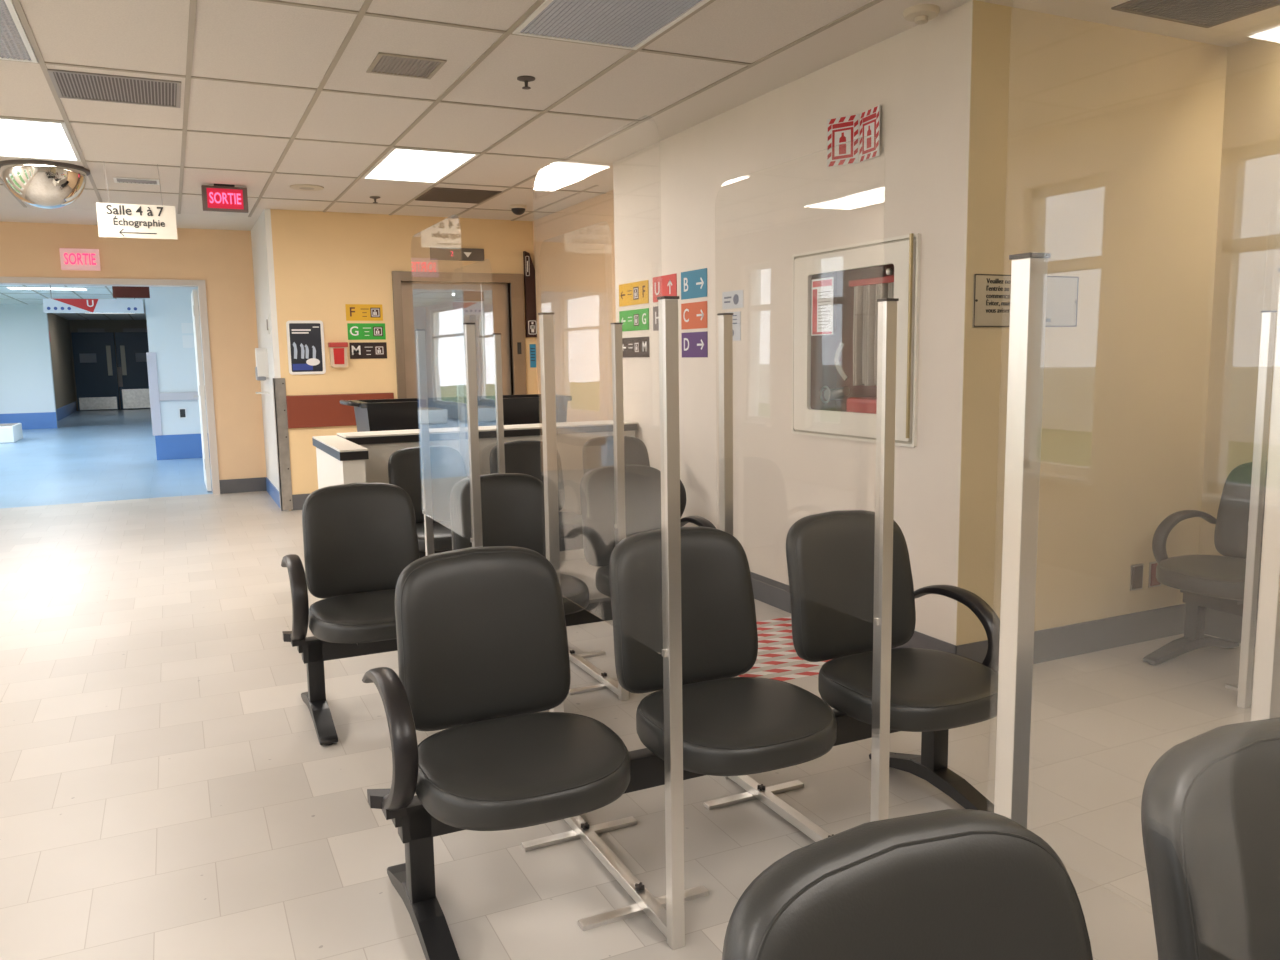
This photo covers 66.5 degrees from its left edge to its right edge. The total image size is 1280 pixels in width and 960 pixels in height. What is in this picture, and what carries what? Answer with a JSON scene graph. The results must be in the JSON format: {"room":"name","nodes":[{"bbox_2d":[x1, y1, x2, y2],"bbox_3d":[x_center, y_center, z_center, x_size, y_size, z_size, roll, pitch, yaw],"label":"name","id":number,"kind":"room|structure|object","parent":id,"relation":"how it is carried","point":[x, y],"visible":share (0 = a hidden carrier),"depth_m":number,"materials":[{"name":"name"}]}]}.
{"room":"hospital interior","nodes":[
{"label":"hospital interior","id":0,"kind":"room"},
{"bbox_2d":[0,304,57,427],"bbox_3d":[-13.879,-2.473,21.262,1.850,2.770,0.200,-4,8,-25],"label":"wall","id":1,"kind":"structure","parent":0,"point":[26,371],"depth_m":21.34,"materials":[{"name":"white paint"}]},
{"bbox_2d":[47,313,75,408],"bbox_3d":[-15.358,-2.993,25.511,0.280,2.770,8.800,-4,8,-25],"label":"wall","id":2,"kind":"structure","parent":0,"point":[60,344],"depth_m":26.43,"materials":[{"name":"brown"}]},
{"bbox_2d":[0,401,76,429],"bbox_3d":[-15.599,-1.742,25.261,1.660,0.360,8.710,-4,8,-25],"label":"baseboard","id":3,"kind":"structure","parent":2,"relation":"attached to","point":[45,420],"depth_m":21.58,"materials":[{"name":"blue plastic"}]},
{"bbox_2d":[0,285,145,319],"bbox_3d":[-11.426,-3.751,20.030,5.400,0.100,23.450,-4,8,-25],"label":"ceiling","id":4,"kind":"structure","parent":0,"point":[93,292],"depth_m":19.29,"materials":[{"name":"white paint"}]},
{"bbox_2d":[5,287,87,289],"bbox_3d":[-10.238,-3.308,16.887,1.200,0.006,0.600,-4,8,-25],"label":"recessed light","id":5,"kind":"object","parent":4,"relation":"in","point":[10,288],"visible":1,"depth_m":16.87,"materials":[{"name":"white plastic"}]},
{"bbox_2d":[0,285,133,319],"bbox_3d":[-11.140,-3.658,19.676,5.200,0.006,22.350,-4,8,-25],"label":"grid","id":6,"kind":"object","parent":4,"relation":"attached to","point":[107,288],"visible":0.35,"depth_m":18.08,"materials":[{"name":"silver metal"}]},
{"bbox_2d":[43,285,143,312],"bbox_3d":[-7.485,-2.598,13.362,1.200,0.620,0.044,-4,8,-25],"label":"banner","id":7,"kind":"object","parent":4,"relation":"hanging from","point":[51,305],"visible":0.95,"depth_m":13.37,"materials":[{"name":"white plastic"}]},
{"bbox_2d":[112,286,149,297],"bbox_3d":[-5.580,-2.294,10.674,0.360,0.600,0.030,-4,8,-25],"label":"sign","id":8,"kind":"object","parent":4,"relation":"hanging from","point":[118,291],"visible":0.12,"depth_m":10.69,"materials":[{"name":"red"}]},
{"bbox_2d":[68,320,150,410],"bbox_3d":[-16.079,-3.543,29.899,5.400,2.770,0.200,-4,8,-25],"label":"door frame","id":9,"kind":"structure","parent":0,"point":[74,325],"depth_m":29.57,"materials":[{"name":"brown metal"}]},
{"bbox_2d":[71,328,150,410],"bbox_3d":[-15.936,-3.377,29.765,2.260,2.450,0.140,-4,8,-25],"label":"double door","id":10,"kind":"structure","parent":9,"relation":"in","point":[94,355],"depth_m":29.71,"materials":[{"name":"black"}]},
{"bbox_2d":[0,221,266,479],"bbox_3d":[-5.901,-1.167,9.800,4.280,2.835,0.200,-4,8,-25],"label":"wall","id":11,"kind":"structure","parent":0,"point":[223,259],"depth_m":10.28,"materials":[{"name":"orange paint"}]},
{"bbox_2d":[59,248,100,270],"bbox_3d":[-5.560,-2.190,9.700,0.340,0.210,0.053,-4,8,-25],"label":"exit sign","id":12,"kind":"object","parent":11,"relation":"attached to","point":[70,258],"visible":1,"depth_m":9.68,"materials":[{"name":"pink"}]},
{"bbox_2d":[0,277,219,494],"bbox_3d":[-5.671,-0.899,9.943,2.420,2.260,0.240,-4,8,-25],"label":"door frame","id":13,"kind":"structure","parent":11,"relation":"attached to","point":[200,284],"depth_m":10.21,"materials":[{"name":"beige paint"}]},
{"bbox_2d":[191,289,211,490],"bbox_3d":[-4.947,-1.003,10.944,0.104,2.170,0.950,-4,8,-25],"label":"open door","id":14,"kind":"structure","parent":13,"relation":"attached to","point":[194,295],"depth_m":10.58,"materials":[{"name":"white paint"}]},
{"bbox_2d":[219,477,266,493],"bbox_3d":[-4.306,0.059,10.601,0.470,0.150,0.008,-4,8,-25],"label":"baseboard","id":15,"kind":"structure","parent":11,"relation":"attached to","point":[246,484],"depth_m":10.60,"materials":[{"name":"grey plastic"}]},
{"bbox_2d":[145,287,207,434],"bbox_3d":[-10.379,-2.702,22.616,1.450,2.770,18.350,-4,8,-25],"label":"wall","id":16,"kind":"structure","parent":0,"point":[167,308],"depth_m":14.21,"materials":[{"name":"white paint"}]},
{"bbox_2d":[146,352,205,435],"bbox_3d":[-6.713,-1.272,14.332,0.865,1.200,0.140,-4,8,-25],"label":"handrail","id":17,"kind":"object","parent":16,"relation":"attached to","point":[156,397],"visible":0.79,"depth_m":14.16,"materials":[{"name":"grey plastic"}]},
{"bbox_2d":[155,434,209,459],"bbox_3d":[-6.668,-0.497,14.418,0.856,0.360,0.010,-4,8,-25],"label":"baseboard","id":18,"kind":"structure","parent":16,"relation":"attached to","point":[181,446],"depth_m":14.36,"materials":[{"name":"blue plastic"}]},
{"bbox_2d":[181,323,194,347],"bbox_3d":[-6.578,-2.113,14.266,0.200,0.360,0.003,-4,8,-25],"label":"notice","id":19,"kind":"object","parent":16,"relation":"attached to","point":[188,340],"visible":0.64,"depth_m":14.26,"materials":[{"name":"white paper"}]},
{"bbox_2d":[251,209,288,510],"bbox_3d":[-3.730,-1.202,9.810,0.052,2.835,1.650,-4,8,-25],"label":"wall","id":20,"kind":"structure","parent":0,"point":[261,232],"depth_m":9.54,"materials":[{"name":"white paint"}]},
{"bbox_2d":[255,348,269,393],"bbox_3d":[-3.752,-1.081,9.674,0.120,0.450,0.160,-4,8,-25],"label":"dispenser","id":21,"kind":"object","parent":20,"relation":"attached to","point":[261,369],"visible":1,"depth_m":9.61,"materials":[{"name":"white plastic"}]},
{"bbox_2d":[266,477,282,510],"bbox_3d":[-3.744,0.130,9.981,0.010,0.150,1.602,-4,8,-25],"label":"baseboard","id":22,"kind":"structure","parent":20,"relation":"attached to","point":[273,492],"depth_m":9.98,"materials":[{"name":"blue plastic"}]},
{"bbox_2d":[272,378,292,509],"bbox_3d":[-3.371,-0.338,9.213,0.103,1.240,0.116,-4,8,-25],"label":"guard","id":23,"kind":"object","parent":20,"relation":"attached to","point":[279,389],"visible":1,"depth_m":9.17,"materials":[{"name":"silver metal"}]},
{"bbox_2d":[270,209,536,510],"bbox_3d":[-2.268,-1.216,9.732,2.520,2.835,0.250,-4,8,-25],"label":"wall","id":24,"kind":"structure","parent":0,"point":[324,262],"depth_m":9.31,"materials":[{"name":"yellow paint"}]},
{"bbox_2d":[291,493,310,510],"bbox_3d":[-2.854,0.180,9.473,1.010,0.150,0.008,-4,8,-25],"label":"baseboard","id":25,"kind":"structure","parent":24,"relation":"attached to","point":[298,500],"depth_m":9.28,"materials":[{"name":"grey plastic"}]},
{"bbox_2d":[286,321,325,374],"bbox_3d":[-3.133,-1.243,9.164,0.330,0.500,0.014,-4,8,-25],"label":"poster","id":26,"kind":"object","parent":24,"relation":"attached to","point":[305,339],"visible":1,"depth_m":9.16,"materials":[{"name":"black paper"}]},
{"bbox_2d":[328,342,347,366],"bbox_3d":[-2.858,-1.186,9.261,0.170,0.235,0.090,-4,8,-25],"label":"alarm pull station","id":27,"kind":"object","parent":24,"relation":"attached to","point":[338,350],"visible":1,"depth_m":9.23,"materials":[{"name":"red"}]},
{"bbox_2d":[286,393,393,427],"bbox_3d":[-2.856,-0.669,9.357,0.995,0.305,0.030,-4,8,-25],"label":"bumper cover","id":28,"kind":"object","parent":24,"relation":"attached to","point":[303,411],"visible":0.76,"depth_m":9.27,"materials":[{"name":"brown"}]},
{"bbox_2d":[345,304,382,320],"bbox_3d":[-2.642,-1.605,9.361,0.345,0.155,0.007,-4,8,-25],"label":"direction sign","id":29,"kind":"object","parent":24,"relation":"attached to","point":[354,312],"visible":1,"depth_m":9.36,"materials":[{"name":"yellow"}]},
{"bbox_2d":[347,323,385,339],"bbox_3d":[-2.627,-1.428,9.390,0.355,0.155,0.007,-4,8,-25],"label":"direction sign","id":30,"kind":"object","parent":24,"relation":"attached to","point":[356,331],"visible":1,"depth_m":9.39,"materials":[{"name":"green plastic"}]},
{"bbox_2d":[349,342,386,358],"bbox_3d":[-2.618,-1.248,9.416,0.350,0.155,0.007,-4,8,-25],"label":"direction sign","id":31,"kind":"object","parent":24,"relation":"attached to","point":[366,350],"visible":1,"depth_m":9.42,"materials":[{"name":"black plastic"}]},
{"bbox_2d":[430,247,483,260],"bbox_3d":[-1.808,-2.236,9.673,0.540,0.120,0.033,-4,8,-25],"label":"indicator","id":32,"kind":"object","parent":24,"relation":"attached to","point":[436,253],"visible":1,"depth_m":9.66,"materials":[{"name":"brown"}]},
{"bbox_2d":[392,271,526,398],"bbox_3d":[-1.807,-0.950,9.901,1.320,2.250,0.182,-4,8,-25],"label":"elevator","id":33,"kind":"object","parent":24,"relation":"attached to","point":[439,307],"visible":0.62,"depth_m":9.83,"materials":[{"name":"silver metal"}]},
{"bbox_2d":[523,251,536,336],"bbox_3d":[-1.128,-1.904,10.029,0.105,0.870,0.053,-4,8,-25],"label":"sign","id":34,"kind":"object","parent":24,"relation":"attached to","point":[529,271],"visible":1,"depth_m":10.01,"materials":[{"name":"black plastic"}]},
{"bbox_2d":[530,344,535,367],"bbox_3d":[-1.111,-1.288,10.139,0.065,0.240,0.005,-4,8,-25],"label":"notice","id":35,"kind":"object","parent":24,"relation":"attached to","point":[532,346],"visible":1,"depth_m":10.14,"materials":[{"name":"blue paper"}]},
{"bbox_2d":[532,190,615,421],"bbox_3d":[-0.362,-1.140,8.901,0.200,2.835,3.300,-4,8,-25],"label":"wall","id":36,"kind":"structure","parent":0,"point":[575,270],"depth_m":9.00,"materials":[{"name":"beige paint"}]},
{"bbox_2d":[0,409,1254,959],"bbox_3d":[-6.281,-0.201,13.865,8.930,0.100,39.700,-4,8,-25],"label":"floor","id":37,"kind":"structure","parent":0,"point":[169,789],"depth_m":3.34,"materials":[{"name":"tile"}]},
{"bbox_2d":[0,423,22,442],"bbox_3d":[-12.059,-0.867,18.201,0.800,0.304,1.200,-4,8,-25],"label":"heater","id":38,"kind":"object","parent":37,"relation":"on","point":[9,432],"visible":1,"depth_m":17.83,"materials":[{"name":"white paint"}]},
{"bbox_2d":[415,216,482,555],"bbox_3d":[-0.790,-0.054,4.016,0.356,1.935,0.824,-4,8,-25],"label":"screen","id":39,"kind":"object","parent":37,"relation":"on","point":[469,328],"visible":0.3,"depth_m":3.68,"materials":[{"name":"silver plastic"}]},
{"bbox_2d":[340,394,571,431],"bbox_3d":[-1.395,-0.081,7.525,1.684,1.115,0.620,-4,8,-25],"label":"counter","id":40,"kind":"object","parent":37,"relation":"on","point":[375,414],"visible":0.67,"depth_m":7.19,"materials":[{"name":"black plastic"}]},
{"bbox_2d":[312,420,637,561],"bbox_3d":[-0.890,0.157,6.301,2.152,0.940,1.122,-4,8,-25],"label":"reception desk","id":41,"kind":"object","parent":37,"relation":"on","point":[347,457],"depth_m":6.34,"materials":[{"name":"beige laminate"}]},
{"bbox_2d":[312,420,636,451],"bbox_3d":[-0.897,-0.297,6.243,2.150,0.025,1.120,-4,8,-25],"label":"countertop","id":42,"kind":"structure","parent":41,"relation":"on","point":[338,443],"depth_m":6.33,"materials":[{"name":"beige laminate"}]},
{"bbox_2d":[455,262,504,474],"bbox_3d":[-0.931,-0.264,5.676,0.356,1.935,0.824,-4,8,-25],"label":"screen","id":43,"kind":"object","parent":37,"relation":"on","point":[496,336],"visible":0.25,"depth_m":5.32,"materials":[{"name":"silver plastic"}]},
{"bbox_2d":[281,465,715,745],"bbox_3d":[-0.514,0.449,4.113,1.866,0.904,0.664,-4,8,-25],"label":"seating","id":44,"kind":"object","parent":37,"relation":"on","point":[359,538],"visible":0.48,"depth_m":4.01,"materials":[{"name":"black leather"}]},
{"bbox_2d":[388,436,685,557],"bbox_3d":[-0.602,0.236,5.787,1.866,0.904,0.664,-4,8,-25],"label":"seating","id":45,"kind":"object","parent":37,"relation":"on","point":[448,468],"visible":0.25,"depth_m":5.72,"materials":[{"name":"black leather"}]},
{"bbox_2d":[547,221,628,700],"bbox_3d":[-0.253,-0.095,4.270,0.356,1.935,0.824,-4,8,-25],"label":"screen","id":46,"kind":"object","parent":37,"relation":"on","point":[616,328],"visible":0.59,"depth_m":3.91,"materials":[{"name":"silver plastic"}]},
{"bbox_2d":[521,115,708,949],"bbox_3d":[-0.099,0.118,2.583,0.356,1.935,0.824,-4,8,-25],"label":"stand","id":47,"kind":"object","parent":37,"relation":"on","point":[670,921],"visible":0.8,"depth_m":2.31,"materials":[{"name":"silver metal"}]},
{"bbox_2d":[362,510,999,959],"bbox_3d":[0.213,0.618,2.697,1.866,0.904,0.664,-4,8,-25],"label":"seating","id":48,"kind":"object","parent":37,"relation":"on","point":[481,632],"visible":0.83,"depth_m":2.61,"materials":[{"name":"black leather"}]},
{"bbox_2d":[739,617,831,680],"bbox_3d":[0.666,0.807,4.724,0.780,0.001,0.852,-4,8,-25],"label":"floor marking","id":49,"kind":"structure","parent":37,"relation":"on","point":[793,659],"depth_m":4.54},
{"bbox_2d":[704,298,898,841],"bbox_3d":[0.447,0.079,2.819,0.356,1.935,0.824,-4,8,-25],"label":"stand","id":50,"kind":"object","parent":37,"relation":"on","point":[887,307],"visible":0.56,"depth_m":2.51,"materials":[{"name":"silver metal"}]},
{"bbox_2d":[722,717,1279,959],"bbox_3d":[0.921,0.808,1.124,1.866,0.904,0.664,-4,8,-25],"label":"seating","id":51,"kind":"object","parent":37,"relation":"on","point":[948,884],"visible":1,"depth_m":1.06,"materials":[{"name":"black leather"}]},
{"bbox_2d":[994,252,1050,827],"bbox_3d":[0.704,0.301,1.050,0.356,1.935,0.824,-4,8,-25],"label":"post","id":52,"kind":"object","parent":37,"relation":"on","point":[1028,293],"visible":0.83,"depth_m":1.36,"materials":[{"name":"silver metal"}]},
{"bbox_2d":[1143,461,1267,664],"bbox_3d":[2.851,0.451,3.674,0.664,0.904,1.866,-4,8,-25],"label":"seating","id":53,"kind":"object","parent":37,"relation":"on","point":[1215,582],"visible":0.78,"depth_m":4.37,"materials":[{"name":"black plastic"}]},
{"bbox_2d":[1225,310,1276,708],"bbox_3d":[2.714,-0.094,3.889,0.824,1.935,0.356,-4,8,-25],"label":"screen","id":54,"kind":"object","parent":37,"relation":"on","point":[1244,698],"visible":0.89,"depth_m":3.73,"materials":[{"name":"silver metal"}]},
{"bbox_2d":[1251,268,1279,720],"bbox_3d":[1.267,0.254,1.349,0.356,1.935,0.824,-4,8,-25],"label":"screen","id":55,"kind":"object","parent":37,"relation":"on","point":[1266,678],"visible":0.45,"depth_m":1.68,"materials":[{"name":"silver metal"}]},
{"bbox_2d":[0,0,1279,230],"bbox_3d":[-0.812,-1.824,3.214,7.930,0.081,16.250,-4,8,-25],"label":"ceiling","id":56,"kind":"structure","parent":0,"point":[239,40],"depth_m":5.00,"materials":[{"name":"tile"}]},
{"bbox_2d":[0,0,37,62],"bbox_3d":[-2.751,-1.822,3.797,0.582,0.010,1.192,-4,8,-25],"label":"recessed light","id":57,"kind":"object","parent":56,"relation":"in","point":[15,45],"visible":1,"depth_m":4.12,"materials":[{"name":"white"}]},
{"bbox_2d":[0,117,80,161],"bbox_3d":[-3.804,-2.085,5.982,0.582,0.010,1.192,-4,8,-25],"label":"recessed light","id":58,"kind":"object","parent":56,"relation":"in","point":[19,138],"visible":1,"depth_m":6.01,"materials":[{"name":"white plastic"}]},
{"bbox_2d":[0,160,89,208],"bbox_3d":[-4.192,-2.058,6.888,0.570,0.282,0.570,-4,8,-25],"label":"convex mirror","id":59,"kind":"object","parent":56,"relation":"attached to","point":[43,184],"visible":1,"depth_m":6.72,"materials":[{"name":"silver metal"}]},
{"bbox_2d":[47,69,180,107],"bbox_3d":[-2.633,-1.970,4.931,0.570,0.007,0.530,-4,8,-25],"label":"ceiling vent","id":60,"kind":"object","parent":56,"relation":"in","point":[67,84],"visible":1,"depth_m":4.91,"materials":[{"name":"grey metal"}]},
{"bbox_2d":[113,177,159,184],"bbox_3d":[-3.818,-2.268,7.411,0.310,0.007,0.220,-4,8,-25],"label":"ceiling vent","id":61,"kind":"object","parent":56,"relation":"in","point":[116,179],"visible":0.98,"depth_m":7.41,"materials":[{"name":"white metal"}]},
{"bbox_2d":[96,164,177,239],"bbox_3d":[-3.503,-1.941,6.786,0.490,0.510,0.011,-4,8,-25],"label":"hanging sign","id":62,"kind":"object","parent":56,"relation":"hanging from","point":[115,220],"visible":1,"depth_m":6.80,"materials":[{"name":"beige"}]},
{"bbox_2d":[201,184,248,212],"bbox_3d":[-3.253,-2.209,7.657,0.330,0.204,0.060,-4,8,-25],"label":"exit sign","id":63,"kind":"object","parent":56,"relation":"hanging from","point":[218,197],"visible":1,"depth_m":7.64,"materials":[{"name":"red plastic"}]},
{"bbox_2d":[290,184,323,190],"bbox_3d":[-2.662,-2.335,7.805,0.260,0.013,0.260,-4,8,-25],"label":"ceiling speaker","id":64,"kind":"object","parent":56,"relation":"attached to","point":[303,187],"visible":1,"depth_m":7.76,"materials":[{"name":"beige plastic"}]},
{"bbox_2d":[366,52,446,78],"bbox_3d":[-1.107,-1.954,4.614,0.310,0.007,0.320,-4,8,-25],"label":"ceiling vent","id":65,"kind":"object","parent":56,"relation":"in","point":[383,63],"visible":1,"depth_m":4.61,"materials":[{"name":"silver metal"}]},
{"bbox_2d":[361,147,479,182],"bbox_3d":[-1.604,-2.253,7.023,0.582,0.010,1.192,-4,8,-25],"label":"recessed light","id":66,"kind":"object","parent":56,"relation":"in","point":[398,164],"visible":1,"depth_m":6.96,"materials":[{"name":"white plastic"}]},
{"bbox_2d":[0,0,882,220],"bbox_3d":[-1.060,-1.686,2.496,6.450,0.008,14.750,-4,8,-25],"label":"grid","id":67,"kind":"object","parent":56,"relation":"attached to","point":[193,3],"visible":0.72,"depth_m":5.11,"materials":[{"name":"silver metal"}]},
{"bbox_2d":[415,187,501,203],"bbox_3d":[-1.555,-2.421,8.322,0.570,0.007,0.670,-4,8,-25],"label":"ceiling vent","id":68,"kind":"object","parent":56,"relation":"in","point":[437,194],"visible":1,"depth_m":8.30,"materials":[{"name":"brown"}]},
{"bbox_2d":[510,204,526,214],"bbox_3d":[-1.112,-2.469,8.938,0.150,0.084,0.150,-4,8,-25],"label":"dome camera","id":69,"kind":"object","parent":56,"relation":"attached to","point":[518,209],"visible":1,"depth_m":8.89,"materials":[{"name":"beige plastic"}]},
{"bbox_2d":[512,0,709,49],"bbox_3d":[-0.023,-1.859,3.746,0.582,0.010,1.192,-4,8,-25],"label":"ceiling vent","id":70,"kind":"object","parent":56,"relation":"in","point":[626,24],"visible":1,"depth_m":4.01,"materials":[{"name":"white metal"}]},
{"bbox_2d":[903,4,939,24],"bbox_3d":[1.146,-1.886,3.977,0.144,0.050,0.144,-4,8,-25],"label":"smoke detector","id":71,"kind":"object","parent":56,"relation":"attached to","point":[920,14],"visible":1,"depth_m":3.94,"materials":[{"name":"beige plastic"}]},
{"bbox_2d":[1111,0,1279,27],"bbox_3d":[2.321,-1.908,3.833,0.600,0.007,0.610,-4,8,-25],"label":"ceiling vent","id":72,"kind":"object","parent":56,"relation":"in","point":[1200,13],"visible":1,"depth_m":4.00,"materials":[{"name":"brown"}]},
{"bbox_2d":[613,0,972,644],"bbox_3d":[1.377,-0.794,5.985,1.760,2.835,3.500,-4,8,-25],"label":"wall","id":73,"kind":"structure","parent":0,"point":[747,188],"depth_m":5.07,"materials":[{"name":"beige paint"}]},
{"bbox_2d":[619,280,648,306],"bbox_3d":[-0.048,-1.306,6.844,0.006,0.155,0.480,-4,8,-25],"label":"direction sign","id":74,"kind":"object","parent":73,"relation":"attached to","point":[634,293],"visible":1,"depth_m":6.83,"materials":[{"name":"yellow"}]},
{"bbox_2d":[619,308,648,331],"bbox_3d":[-0.045,-1.123,6.867,0.006,0.145,0.480,-4,8,-25],"label":"direction sign","id":75,"kind":"object","parent":73,"relation":"attached to","point":[638,319],"visible":0.99,"depth_m":6.84,"materials":[{"name":"green plastic"}]},
{"bbox_2d":[622,337,649,357],"bbox_3d":[-0.042,-0.936,6.891,0.006,0.140,0.480,-4,8,-25],"label":"direction sign","id":76,"kind":"object","parent":73,"relation":"attached to","point":[634,346],"visible":0.95,"depth_m":6.86,"materials":[{"name":"black plastic"}]},
{"bbox_2d":[653,306,658,330],"bbox_3d":[0.163,-1.069,6.438,0.006,0.160,0.340,-4,8,-25],"label":"direction sign","id":77,"kind":"object","parent":73,"relation":"attached to","point":[655,309],"visible":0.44,"depth_m":6.55,"materials":[{"name":"grey plastic"}]},
{"bbox_2d":[653,273,676,301],"bbox_3d":[0.160,-1.259,6.414,0.006,0.165,0.340,-4,8,-25],"label":"direction sign","id":78,"kind":"object","parent":73,"relation":"attached to","point":[666,285],"visible":0.99,"depth_m":6.40,"materials":[{"name":"red plastic"}]},
{"bbox_2d":[681,268,706,299],"bbox_3d":[0.333,-1.214,6.056,0.006,0.170,0.330,-4,8,-25],"label":"direction sign","id":79,"kind":"object","parent":73,"relation":"attached to","point":[694,282],"visible":1,"depth_m":6.05,"materials":[{"name":"blue plastic"}]},
{"bbox_2d":[681,301,706,329],"bbox_3d":[0.336,-1.023,6.080,0.006,0.162,0.330,-4,8,-25],"label":"direction sign","id":80,"kind":"object","parent":73,"relation":"attached to","point":[693,315],"visible":1,"depth_m":6.08,"materials":[{"name":"orange plastic"}]},
{"bbox_2d":[681,331,707,357],"bbox_3d":[0.339,-0.845,6.103,0.006,0.156,0.330,-4,8,-25],"label":"direction sign","id":81,"kind":"object","parent":73,"relation":"attached to","point":[694,344],"visible":1,"depth_m":6.09,"materials":[{"name":"purple plastic"}]},
{"bbox_2d":[722,290,742,308],"bbox_3d":[0.536,-1.044,5.655,0.004,0.100,0.230,-4,8,-25],"label":"notice","id":82,"kind":"object","parent":73,"relation":"attached to","point":[730,299],"visible":1,"depth_m":5.65,"materials":[{"name":"white paper"}]},
{"bbox_2d":[724,294,738,304],"bbox_3d":[0.530,-1.045,5.664,0.001,0.058,0.162,-4,8,-25],"label":"print","id":83,"kind":"object","parent":82,"relation":"attached to","point":[729,299],"depth_m":5.66,"materials":[{"name":"white paper"}]},
{"bbox_2d":[727,311,740,340],"bbox_3d":[0.536,-0.893,5.679,0.004,0.165,0.180,-4,8,-25],"label":"notice","id":84,"kind":"object","parent":73,"relation":"attached to","point":[736,317],"visible":0.39,"depth_m":5.63,"materials":[{"name":"white paper"}]},
{"bbox_2d":[750,572,955,653],"bbox_3d":[0.604,0.599,5.774,0.006,0.150,3.510,-4,8,-25],"label":"baseboard","id":85,"kind":"structure","parent":73,"relation":"attached to","point":[774,593],"depth_m":5.38,"materials":[{"name":"grey plastic"}]},
{"bbox_2d":[827,105,879,166],"bbox_3d":[1.002,-1.588,4.530,0.050,0.220,0.321,-6,9,-35],"label":"sign","id":86,"kind":"object","parent":73,"relation":"attached to","point":[844,147],"visible":1,"depth_m":4.56,"materials":[{"name":"white plastic"}]},
{"bbox_2d":[827,115,857,166],"bbox_3d":[0.953,-1.595,4.595,0.156,0.216,0.002,5,9,38],"label":"print","id":87,"kind":"object","parent":86,"relation":"attached to","point":[842,148],"depth_m":4.60},
{"bbox_2d":[859,106,878,161],"bbox_3d":[1.047,-1.580,4.464,0.001,0.216,0.159,-3,8,-19],"label":"print","id":88,"kind":"object","parent":86,"relation":"attached to","point":[869,119],"depth_m":4.46,"materials":[{"name":"red"}]},
{"bbox_2d":[792,233,920,446],"bbox_3d":[1.099,-0.664,4.744,0.249,0.930,0.950,-4,8,-25],"label":"cabinet","id":89,"kind":"object","parent":73,"relation":"attached to","point":[822,296],"visible":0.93,"depth_m":4.88,"materials":[{"name":"beige metal"}]},
{"bbox_2d":[812,279,831,334],"bbox_3d":[0.908,-0.862,4.874,0.001,0.265,0.160,-4,8,-25],"label":"print","id":90,"kind":"object","parent":89,"relation":"attached to","point":[821,288],"depth_m":4.87,"materials":[{"name":"white paper"}]},
{"bbox_2d":[820,386,849,402],"bbox_3d":[1.010,-0.436,4.986,0.105,0.090,0.169,-4,8,-25],"label":"valve","id":91,"kind":"object","parent":89,"relation":"in","point":[829,394],"visible":1,"depth_m":4.97,"materials":[{"name":"silver metal"}]},
{"bbox_2d":[846,397,876,413],"bbox_3d":[1.187,-0.336,4.692,0.130,0.110,0.480,-4,8,-25],"label":"case","id":92,"kind":"object","parent":89,"relation":"in","point":[853,404],"visible":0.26,"depth_m":4.76,"materials":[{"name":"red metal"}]},
{"bbox_2d":[834,275,893,385],"bbox_3d":[1.121,-0.711,4.720,0.112,0.511,0.528,-4,8,-25],"label":"fire hose","id":93,"kind":"object","parent":89,"relation":"in","point":[867,291],"visible":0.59,"depth_m":4.69,"materials":[{"name":"beige fabric"}]},
{"bbox_2d":[956,0,1227,645],"bbox_3d":[2.044,-0.574,4.376,1.560,2.785,0.004,-4,8,-25],"label":"wall","id":94,"kind":"structure","parent":0,"point":[1094,147],"depth_m":4.35,"materials":[{"name":"beige paint"}]},
{"bbox_2d":[972,274,1078,326],"bbox_3d":[1.647,-0.760,4.154,0.600,0.216,0.010,-4,8,-25],"label":"plaque","id":95,"kind":"object","parent":94,"relation":"attached to","point":[991,292],"visible":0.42,"depth_m":4.10,"materials":[{"name":"beige"}]},
{"bbox_2d":[955,603,1185,671],"bbox_3d":[2.065,0.734,4.537,1.566,0.150,0.008,-4,8,-25],"label":"baseboard","id":96,"kind":"structure","parent":94,"relation":"attached to","point":[1050,644],"depth_m":4.57,"materials":[{"name":"grey plastic"}]},
{"bbox_2d":[1130,563,1143,590],"bbox_3d":[2.366,0.462,4.649,0.084,0.124,0.009,-4,8,-25],"label":"wall outlet","id":97,"kind":"object","parent":94,"relation":"attached to","point":[1136,575],"visible":1,"depth_m":4.64,"materials":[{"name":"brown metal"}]},
{"bbox_2d":[1132,565,1142,588],"bbox_3d":[2.367,0.463,4.647,0.068,0.108,0.004,-4,8,-25],"label":"socket","id":98,"kind":"object","parent":97,"relation":"attached to","point":[1137,570],"depth_m":4.64,"materials":[{"name":"grey plastic"}]},
{"bbox_2d":[1148,561,1160,587],"bbox_3d":[2.483,0.454,4.704,0.084,0.124,0.009,-4,8,-25],"label":"wall outlet","id":99,"kind":"object","parent":94,"relation":"attached to","point":[1153,582],"visible":0.76,"depth_m":4.69,"materials":[{"name":"red plastic"}]},
{"bbox_2d":[1198,32,1279,555],"bbox_3d":[4.478,-0.250,1.348,0.200,2.835,7.600,-4,8,-25],"label":"wall","id":100,"kind":"structure","parent":0,"point":[1247,261],"depth_m":4.53,"materials":[{"name":"beige paint"}]},
{"bbox_2d":[1204,608,1256,646],"bbox_3d":[4.407,1.089,1.468,0.008,0.150,7.588,-4,8,-25],"label":"baseboard","id":101,"kind":"structure","parent":100,"relation":"attached to","point":[1219,624],"depth_m":4.73,"materials":[{"name":"grey plastic"}]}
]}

